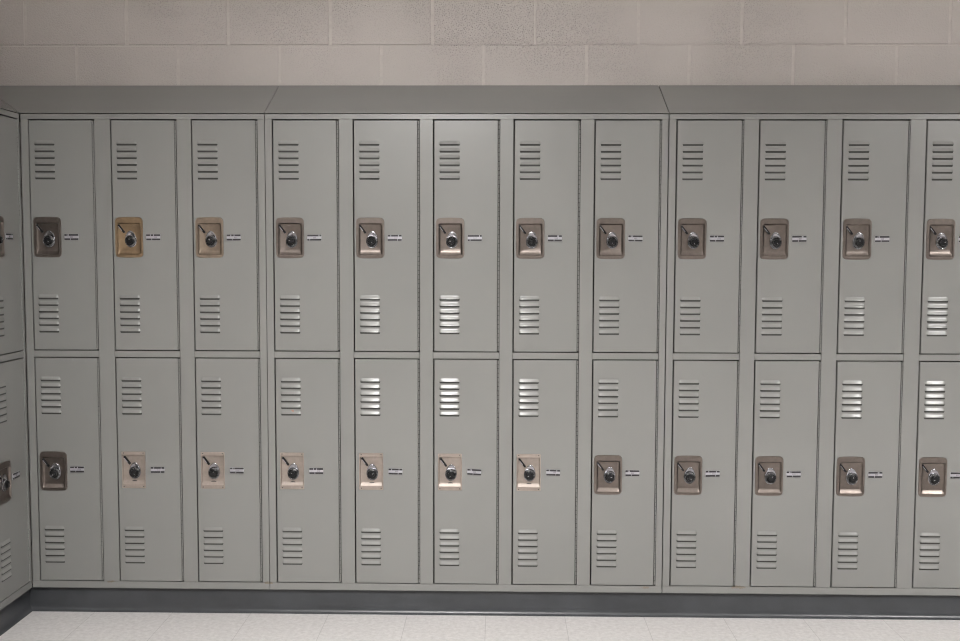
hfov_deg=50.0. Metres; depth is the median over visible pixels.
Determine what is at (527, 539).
vent
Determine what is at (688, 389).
vent
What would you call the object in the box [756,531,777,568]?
vent
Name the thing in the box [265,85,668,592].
bank
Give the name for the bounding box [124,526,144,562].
vent
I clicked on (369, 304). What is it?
vent
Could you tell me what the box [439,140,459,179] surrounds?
vent
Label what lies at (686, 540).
vent
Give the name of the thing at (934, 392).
vent
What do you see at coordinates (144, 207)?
bank
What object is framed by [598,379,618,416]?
vent
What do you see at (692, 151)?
vent
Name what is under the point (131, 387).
vent
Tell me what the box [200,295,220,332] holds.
vent
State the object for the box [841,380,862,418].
vent
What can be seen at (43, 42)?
wall
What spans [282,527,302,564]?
vent
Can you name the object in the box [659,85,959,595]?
bank
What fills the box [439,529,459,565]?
vent
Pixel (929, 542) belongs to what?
vent
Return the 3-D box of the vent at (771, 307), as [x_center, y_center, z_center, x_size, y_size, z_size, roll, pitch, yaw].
[1.100,-0.016,3.879,0.080,0.147,0.005,0,4,1]
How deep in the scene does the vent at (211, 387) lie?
3.94 m
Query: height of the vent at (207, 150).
0.147 m
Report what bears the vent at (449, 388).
attached to the bank at (466, 284)
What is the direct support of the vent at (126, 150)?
attached to the bank at (144, 207)
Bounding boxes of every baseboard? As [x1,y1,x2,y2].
[0,589,31,635]
[30,584,959,619]
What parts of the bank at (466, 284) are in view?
locker door, locker door, number plate, number plate, locker door, locker door, number plate, number plate, locker door, locker door, number plate, number plate, locker door, locker door, number plate, number plate, locker door, locker door, number plate, number plate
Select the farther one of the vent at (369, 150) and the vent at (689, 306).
the vent at (689, 306)
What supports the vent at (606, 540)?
attached to the bank at (466, 284)
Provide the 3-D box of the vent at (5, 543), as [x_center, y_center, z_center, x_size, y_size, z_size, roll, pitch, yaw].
[-1.742,0.881,3.793,0.005,0.147,0.080,0,4,1]
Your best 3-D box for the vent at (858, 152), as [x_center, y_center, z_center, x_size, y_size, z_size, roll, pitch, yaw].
[1.409,-0.595,3.833,0.080,0.147,0.005,0,4,1]
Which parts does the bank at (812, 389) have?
locker door, locker door, number plate, number plate, locker door, locker door, number plate, number plate, locker door, locker door, number plate, number plate, locker door, locker door, number plate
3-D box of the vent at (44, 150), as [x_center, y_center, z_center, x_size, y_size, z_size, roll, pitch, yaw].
[-1.645,-0.607,3.892,0.080,0.147,0.005,0,4,1]
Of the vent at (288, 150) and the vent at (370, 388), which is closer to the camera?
the vent at (288, 150)
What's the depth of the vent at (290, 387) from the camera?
3.94 m
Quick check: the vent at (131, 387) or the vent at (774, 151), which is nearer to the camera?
the vent at (774, 151)
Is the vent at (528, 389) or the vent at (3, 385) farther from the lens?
the vent at (528, 389)
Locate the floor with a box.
[0,611,959,640]
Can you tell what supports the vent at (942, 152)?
attached to the bank at (812, 389)
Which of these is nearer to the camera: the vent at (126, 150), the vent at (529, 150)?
the vent at (529, 150)
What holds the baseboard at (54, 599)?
attached to the wall
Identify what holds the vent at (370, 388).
attached to the bank at (466, 284)
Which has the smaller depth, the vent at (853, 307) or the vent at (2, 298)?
the vent at (2, 298)
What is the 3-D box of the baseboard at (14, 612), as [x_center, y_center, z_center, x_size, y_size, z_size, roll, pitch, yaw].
[-1.883,1.118,3.562,0.256,0.097,0.950,0,4,1]
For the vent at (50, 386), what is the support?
attached to the bank at (144, 207)
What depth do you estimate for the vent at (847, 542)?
3.94 m
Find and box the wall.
[0,0,959,583]
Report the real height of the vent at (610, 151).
0.147 m
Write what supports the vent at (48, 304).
attached to the bank at (144, 207)
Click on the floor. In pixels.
(37, 625)
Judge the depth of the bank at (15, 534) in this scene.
3.84 m
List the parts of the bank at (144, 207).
locker door, locker door, number plate, number plate, locker door, locker door, number plate, number plate, locker door, locker door, number plate, number plate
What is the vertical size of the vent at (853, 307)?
0.147 m
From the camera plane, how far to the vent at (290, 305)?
3.91 m
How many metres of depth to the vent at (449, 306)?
3.90 m
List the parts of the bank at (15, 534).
number plate, locker door, locker door, number plate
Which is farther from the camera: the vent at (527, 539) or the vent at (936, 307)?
the vent at (527, 539)
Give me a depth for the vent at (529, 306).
3.90 m
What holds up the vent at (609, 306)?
attached to the bank at (466, 284)
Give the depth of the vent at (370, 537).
3.97 m
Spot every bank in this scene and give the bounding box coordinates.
[0,85,278,588]
[0,99,31,609]
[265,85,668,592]
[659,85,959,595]
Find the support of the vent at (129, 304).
attached to the bank at (144, 207)
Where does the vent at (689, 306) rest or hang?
attached to the bank at (812, 389)
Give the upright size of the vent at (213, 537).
0.147 m
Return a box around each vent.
[0,296,4,336]
[0,382,7,423]
[0,538,11,581]
[34,140,55,178]
[38,294,58,332]
[40,376,61,413]
[44,525,64,562]
[116,140,137,178]
[119,294,140,332]
[121,377,141,414]
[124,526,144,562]
[197,140,217,179]
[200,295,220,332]
[201,377,221,414]
[203,527,223,563]
[278,140,298,179]
[280,295,300,333]
[280,377,300,415]
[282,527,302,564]
[359,140,379,179]
[360,295,379,333]
[360,378,380,415]
[361,528,380,564]
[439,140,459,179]
[439,296,459,333]
[439,378,459,416]
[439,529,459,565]
[517,529,537,566]
[518,379,538,416]
[519,140,540,179]
[519,296,539,334]
[596,530,616,567]
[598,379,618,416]
[599,296,619,334]
[600,141,621,179]
[676,530,696,567]
[678,379,698,417]
[679,296,700,334]
[682,141,703,179]
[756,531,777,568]
[759,380,780,417]
[761,297,782,335]
[764,141,785,179]
[837,532,858,569]
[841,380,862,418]
[843,297,864,335]
[847,141,869,179]
[919,532,940,569]
[923,381,945,418]
[926,297,947,335]
[931,141,953,180]
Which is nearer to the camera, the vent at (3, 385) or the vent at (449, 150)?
the vent at (3, 385)
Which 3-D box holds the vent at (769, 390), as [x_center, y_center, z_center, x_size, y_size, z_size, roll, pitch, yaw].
[1.099,0.298,3.900,0.080,0.147,0.005,0,4,1]
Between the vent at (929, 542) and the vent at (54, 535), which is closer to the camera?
the vent at (929, 542)

